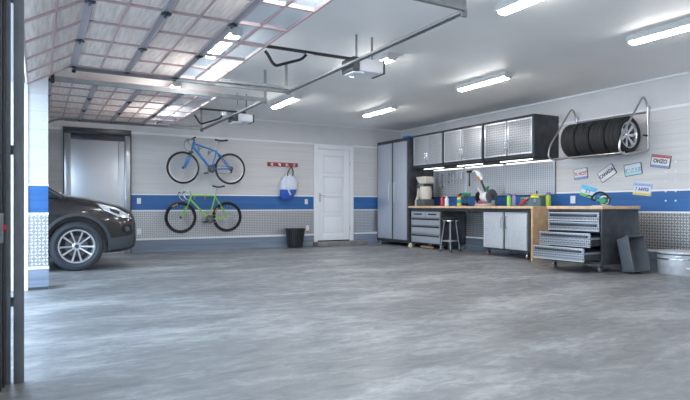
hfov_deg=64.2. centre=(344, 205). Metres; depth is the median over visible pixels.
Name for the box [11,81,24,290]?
wall
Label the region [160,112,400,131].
trim
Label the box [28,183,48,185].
trim
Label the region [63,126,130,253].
door
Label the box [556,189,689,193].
trim
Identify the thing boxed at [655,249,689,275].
tub
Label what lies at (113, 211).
headlight assembly
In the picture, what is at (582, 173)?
license plate
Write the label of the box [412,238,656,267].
baseboard
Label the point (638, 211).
trim
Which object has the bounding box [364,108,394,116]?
diffuser
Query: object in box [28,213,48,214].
trim
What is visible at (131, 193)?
trim
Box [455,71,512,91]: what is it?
ceiling light
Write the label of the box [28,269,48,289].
baseboard
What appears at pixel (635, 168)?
license plate
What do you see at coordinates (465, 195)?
cordless drill
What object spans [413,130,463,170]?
upper cabinet
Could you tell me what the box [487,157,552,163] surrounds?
light
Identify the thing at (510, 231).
base cabinet
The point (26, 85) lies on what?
trim
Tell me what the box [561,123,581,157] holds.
tyre
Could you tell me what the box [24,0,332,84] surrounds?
door
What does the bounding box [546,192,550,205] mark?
aerosol can
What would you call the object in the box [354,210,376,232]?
wall panel
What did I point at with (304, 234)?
trim
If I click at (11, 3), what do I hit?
wall
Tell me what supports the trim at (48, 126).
attached to the wall at (260, 130)
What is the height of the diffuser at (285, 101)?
0.026 m
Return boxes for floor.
[0,242,689,399]
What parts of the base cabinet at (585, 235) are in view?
handle, drawer, handle, drawer, handle, handle, drawer, drawer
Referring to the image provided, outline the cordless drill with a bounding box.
[458,192,470,205]
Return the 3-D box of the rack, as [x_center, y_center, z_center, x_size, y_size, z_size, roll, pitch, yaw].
[3.991,-1.203,8.739,0.727,0.900,1.310,0,0,-29]
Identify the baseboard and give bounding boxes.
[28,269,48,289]
[131,235,313,252]
[354,234,397,243]
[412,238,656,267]
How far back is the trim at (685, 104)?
8.52 m
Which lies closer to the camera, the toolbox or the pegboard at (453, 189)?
the toolbox
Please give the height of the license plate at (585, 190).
0.258 m
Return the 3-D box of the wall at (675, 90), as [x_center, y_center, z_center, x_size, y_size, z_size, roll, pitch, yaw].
[4.982,-0.495,7.940,0.200,2.850,14.210,0,0,-29]
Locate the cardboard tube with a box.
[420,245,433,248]
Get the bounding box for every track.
[0,0,23,391]
[48,108,201,129]
[51,70,266,101]
[72,64,287,93]
[414,0,466,10]
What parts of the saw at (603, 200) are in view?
handle, motor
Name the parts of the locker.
door, door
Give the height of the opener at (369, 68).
0.479 m
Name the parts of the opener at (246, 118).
rail, door arm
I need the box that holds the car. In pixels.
[48,187,135,270]
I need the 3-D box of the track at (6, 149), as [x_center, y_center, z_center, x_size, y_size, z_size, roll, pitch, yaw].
[-1.712,-0.295,2.808,0.124,2.450,0.207,0,0,-29]
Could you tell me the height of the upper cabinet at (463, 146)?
0.786 m
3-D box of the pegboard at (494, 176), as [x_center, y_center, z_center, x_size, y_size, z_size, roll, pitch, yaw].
[2.893,-0.515,11.398,0.030,0.610,1.155,0,0,-29]
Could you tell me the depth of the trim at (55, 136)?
10.27 m
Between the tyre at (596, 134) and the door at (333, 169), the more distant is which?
the door at (333, 169)
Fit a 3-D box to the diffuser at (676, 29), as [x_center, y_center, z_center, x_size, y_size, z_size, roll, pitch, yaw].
[3.493,-1.837,5.786,0.110,0.026,1.000,0,0,-29]
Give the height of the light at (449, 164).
0.046 m
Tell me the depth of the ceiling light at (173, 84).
8.44 m
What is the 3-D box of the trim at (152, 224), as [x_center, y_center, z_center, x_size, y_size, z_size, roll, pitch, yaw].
[-2.499,0.375,11.894,4.030,0.570,0.012,0,0,-29]
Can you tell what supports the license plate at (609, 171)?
attached to the wall at (675, 90)
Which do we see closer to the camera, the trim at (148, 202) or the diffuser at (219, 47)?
the diffuser at (219, 47)
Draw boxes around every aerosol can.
[507,194,510,205]
[512,194,515,205]
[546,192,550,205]
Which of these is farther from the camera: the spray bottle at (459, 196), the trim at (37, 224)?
the spray bottle at (459, 196)
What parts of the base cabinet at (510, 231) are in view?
door frame, door, door frame, door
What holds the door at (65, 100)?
attached to the door track at (176, 125)
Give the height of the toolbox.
0.200 m
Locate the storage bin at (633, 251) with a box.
[617,235,651,271]
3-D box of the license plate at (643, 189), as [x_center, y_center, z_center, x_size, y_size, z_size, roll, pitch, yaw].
[4.562,-0.255,8.445,0.017,0.217,0.315,0,0,-29]
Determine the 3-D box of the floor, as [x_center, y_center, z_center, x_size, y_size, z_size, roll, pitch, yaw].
[1.306,1.005,5.888,8.620,0.150,14.610,0,0,-29]
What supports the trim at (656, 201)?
attached to the wall at (675, 90)
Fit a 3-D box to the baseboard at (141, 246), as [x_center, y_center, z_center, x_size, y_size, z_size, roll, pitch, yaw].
[-2.495,0.805,11.886,4.030,0.250,0.030,0,0,-29]
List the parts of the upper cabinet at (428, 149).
door frame, door, door, door frame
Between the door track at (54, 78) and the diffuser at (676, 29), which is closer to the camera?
the diffuser at (676, 29)
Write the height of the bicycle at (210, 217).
0.984 m
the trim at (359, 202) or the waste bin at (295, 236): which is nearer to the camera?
the waste bin at (295, 236)
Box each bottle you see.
[444,196,448,205]
[457,195,460,205]
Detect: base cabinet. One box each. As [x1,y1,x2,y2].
[483,211,530,258]
[533,206,639,272]
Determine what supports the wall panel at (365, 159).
attached to the wall at (260, 130)
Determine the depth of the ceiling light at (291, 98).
9.71 m
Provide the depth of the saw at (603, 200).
8.11 m
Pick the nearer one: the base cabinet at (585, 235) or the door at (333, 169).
the base cabinet at (585, 235)
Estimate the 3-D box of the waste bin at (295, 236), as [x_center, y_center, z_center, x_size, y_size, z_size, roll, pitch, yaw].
[-1.117,0.718,12.363,0.456,0.425,0.456,0,0,-29]
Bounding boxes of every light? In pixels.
[166,81,181,87]
[205,27,242,58]
[270,94,300,108]
[362,104,396,116]
[373,52,396,63]
[416,166,463,169]
[447,162,499,166]
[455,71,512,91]
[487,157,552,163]
[494,0,541,15]
[625,18,689,44]
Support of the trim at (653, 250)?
attached to the wall at (675, 90)
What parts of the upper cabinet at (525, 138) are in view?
door, door frame, door frame, door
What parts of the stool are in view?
leg, seat, leg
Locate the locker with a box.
[377,137,434,246]
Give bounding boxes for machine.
[415,176,433,205]
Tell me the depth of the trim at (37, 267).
6.11 m
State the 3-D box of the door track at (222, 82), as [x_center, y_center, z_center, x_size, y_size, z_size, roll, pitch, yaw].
[-1.921,-1.710,6.807,2.620,0.420,0.060,0,0,-29]
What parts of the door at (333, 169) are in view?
panel, panel, panel, panel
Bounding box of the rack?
[548,96,649,160]
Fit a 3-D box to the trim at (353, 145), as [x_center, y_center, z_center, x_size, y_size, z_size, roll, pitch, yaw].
[0.821,-1.455,13.742,1.410,0.040,0.022,0,0,-29]
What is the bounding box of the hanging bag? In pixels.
[280,167,296,198]
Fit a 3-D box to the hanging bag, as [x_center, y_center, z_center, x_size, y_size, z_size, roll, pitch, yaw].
[-1.276,-0.522,12.451,0.421,0.743,0.198,0,0,-29]
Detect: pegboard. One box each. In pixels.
[434,168,464,196]
[465,165,504,195]
[505,160,555,194]
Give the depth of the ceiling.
7.06 m
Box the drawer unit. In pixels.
[411,211,465,249]
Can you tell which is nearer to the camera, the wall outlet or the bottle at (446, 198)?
the wall outlet
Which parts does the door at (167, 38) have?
frame, joint rail, frame, joint rail, frame, joint rail, frame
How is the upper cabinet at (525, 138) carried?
attached to the wall at (675, 90)
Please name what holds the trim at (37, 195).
attached to the wall at (11, 81)
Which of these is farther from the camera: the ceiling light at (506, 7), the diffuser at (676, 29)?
the diffuser at (676, 29)
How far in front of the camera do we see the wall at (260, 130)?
12.34 m
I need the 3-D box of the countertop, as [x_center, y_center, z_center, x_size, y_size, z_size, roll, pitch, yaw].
[2.644,0.022,11.096,0.763,0.045,3.600,0,0,-29]
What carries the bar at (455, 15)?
attached to the door track at (222, 82)
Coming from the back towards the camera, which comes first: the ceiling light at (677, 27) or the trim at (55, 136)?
the trim at (55, 136)
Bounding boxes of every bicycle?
[164,185,241,232]
[166,136,244,183]
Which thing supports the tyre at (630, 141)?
in the rack
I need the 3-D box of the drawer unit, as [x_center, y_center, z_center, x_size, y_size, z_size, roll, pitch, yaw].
[2.043,0.520,12.201,0.699,0.820,1.075,0,0,-29]
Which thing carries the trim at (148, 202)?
attached to the wall at (260, 130)
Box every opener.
[168,93,253,124]
[225,34,384,78]
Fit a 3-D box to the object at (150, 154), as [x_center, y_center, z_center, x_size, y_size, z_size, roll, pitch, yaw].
[-2.499,-0.835,11.894,4.030,1.210,0.012,0,0,-29]
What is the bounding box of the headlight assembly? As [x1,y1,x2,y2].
[110,208,119,214]
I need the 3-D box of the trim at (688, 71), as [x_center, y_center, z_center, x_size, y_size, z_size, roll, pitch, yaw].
[4.898,-1.907,7.865,0.020,0.025,14.160,0,0,-29]
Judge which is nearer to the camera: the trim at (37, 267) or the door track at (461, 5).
the door track at (461, 5)
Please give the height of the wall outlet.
0.130 m
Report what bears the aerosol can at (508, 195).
on the workbench
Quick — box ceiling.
[55,0,689,130]
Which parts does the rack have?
frame, frame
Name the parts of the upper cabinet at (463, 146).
door, door frame, door, door frame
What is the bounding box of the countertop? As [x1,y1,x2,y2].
[408,206,546,208]
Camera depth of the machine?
12.24 m
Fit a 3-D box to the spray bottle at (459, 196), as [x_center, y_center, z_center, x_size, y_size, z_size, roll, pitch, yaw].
[2.344,-0.111,11.306,0.090,0.220,0.090,0,0,16]
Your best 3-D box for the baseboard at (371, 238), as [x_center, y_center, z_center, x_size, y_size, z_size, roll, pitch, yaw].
[0.823,0.805,13.739,1.410,0.250,0.030,0,0,-29]
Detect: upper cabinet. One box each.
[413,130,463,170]
[444,123,502,167]
[484,113,558,163]
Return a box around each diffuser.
[206,34,238,58]
[272,98,297,108]
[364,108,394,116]
[458,77,508,91]
[629,25,689,44]
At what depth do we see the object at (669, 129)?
8.36 m
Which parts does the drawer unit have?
drawer, handle, handle, handle, drawer, drawer, drawer, drawer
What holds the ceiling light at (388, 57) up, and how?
attached to the ceiling
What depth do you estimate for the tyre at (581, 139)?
8.68 m
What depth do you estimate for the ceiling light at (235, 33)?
6.20 m
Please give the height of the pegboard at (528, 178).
0.610 m
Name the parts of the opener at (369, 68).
door arm, rail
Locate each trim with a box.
[25,83,27,290]
[28,77,47,182]
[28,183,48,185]
[28,186,47,212]
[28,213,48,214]
[28,215,47,266]
[28,266,48,269]
[48,126,62,129]
[48,129,62,192]
[131,132,313,144]
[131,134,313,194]
[131,193,313,196]
[131,195,313,209]
[131,209,313,210]
[131,210,313,238]
[136,234,313,239]
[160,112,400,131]
[313,240,367,246]
[353,145,376,147]
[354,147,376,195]
[354,197,376,208]
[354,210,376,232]
[354,232,376,233]
[401,71,689,131]
[435,191,689,211]
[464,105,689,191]
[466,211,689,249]
[466,236,655,251]
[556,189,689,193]
[558,103,689,124]
[638,211,689,212]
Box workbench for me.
[408,206,548,260]
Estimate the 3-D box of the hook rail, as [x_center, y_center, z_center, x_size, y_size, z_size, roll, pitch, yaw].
[-1.393,-0.927,12.446,0.740,0.117,0.104,0,0,-29]
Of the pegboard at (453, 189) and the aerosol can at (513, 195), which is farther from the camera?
the pegboard at (453, 189)
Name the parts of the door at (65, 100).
joint rail, frame, joint rail, frame, joint rail, frame, joint rail, frame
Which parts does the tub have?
lid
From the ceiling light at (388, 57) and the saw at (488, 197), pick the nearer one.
the ceiling light at (388, 57)
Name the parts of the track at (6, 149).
jamb leg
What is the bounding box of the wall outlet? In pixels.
[570,196,575,202]
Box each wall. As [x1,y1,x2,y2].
[11,3,24,81]
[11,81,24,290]
[48,113,400,241]
[401,73,689,137]
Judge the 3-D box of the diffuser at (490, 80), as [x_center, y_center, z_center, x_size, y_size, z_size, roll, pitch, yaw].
[2.079,-1.837,8.318,0.110,0.026,1.000,0,0,-29]
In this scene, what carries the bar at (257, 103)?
attached to the door track at (54, 78)
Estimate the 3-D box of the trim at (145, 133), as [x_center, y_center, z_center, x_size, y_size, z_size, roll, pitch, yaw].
[-2.497,-1.455,11.890,4.030,0.040,0.022,0,0,-29]
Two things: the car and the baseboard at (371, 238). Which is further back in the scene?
the baseboard at (371, 238)
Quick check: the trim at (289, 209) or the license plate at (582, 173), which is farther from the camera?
the trim at (289, 209)
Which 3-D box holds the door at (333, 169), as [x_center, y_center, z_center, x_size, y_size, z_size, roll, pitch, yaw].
[-0.252,-0.290,13.106,1.065,2.340,0.086,0,0,-29]
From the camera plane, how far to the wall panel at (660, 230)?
8.22 m
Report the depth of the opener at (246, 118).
9.24 m
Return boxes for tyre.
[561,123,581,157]
[574,121,595,156]
[589,119,614,155]
[604,116,640,152]
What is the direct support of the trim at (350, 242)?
attached to the wall at (260, 130)
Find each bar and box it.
[200,102,266,131]
[286,10,466,94]
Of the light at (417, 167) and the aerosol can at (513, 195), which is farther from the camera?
the light at (417, 167)
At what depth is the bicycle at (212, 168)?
11.32 m
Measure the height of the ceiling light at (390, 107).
0.096 m
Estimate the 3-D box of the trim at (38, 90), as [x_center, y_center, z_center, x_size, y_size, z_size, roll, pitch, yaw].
[-3.415,-0.935,6.122,0.196,1.370,0.020,0,0,-29]
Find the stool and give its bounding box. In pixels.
[439,217,460,252]
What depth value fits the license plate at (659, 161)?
8.19 m
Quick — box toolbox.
[520,195,545,205]
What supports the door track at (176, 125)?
attached to the ceiling
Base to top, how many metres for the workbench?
0.930 m
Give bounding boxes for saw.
[472,170,496,205]
[586,191,611,205]
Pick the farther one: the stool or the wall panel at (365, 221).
the wall panel at (365, 221)
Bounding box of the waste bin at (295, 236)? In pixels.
[285,228,304,247]
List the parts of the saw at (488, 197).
motor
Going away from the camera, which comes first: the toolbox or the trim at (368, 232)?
the toolbox
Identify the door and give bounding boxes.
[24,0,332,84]
[48,75,220,125]
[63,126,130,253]
[314,144,353,241]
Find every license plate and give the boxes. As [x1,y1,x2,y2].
[574,167,587,179]
[580,184,596,198]
[597,163,616,182]
[624,162,642,176]
[632,183,651,195]
[650,154,671,168]
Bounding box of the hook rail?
[267,162,297,167]
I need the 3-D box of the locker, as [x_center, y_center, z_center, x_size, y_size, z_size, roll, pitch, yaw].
[1.421,-0.320,13.259,0.814,2.500,1.330,0,0,-29]

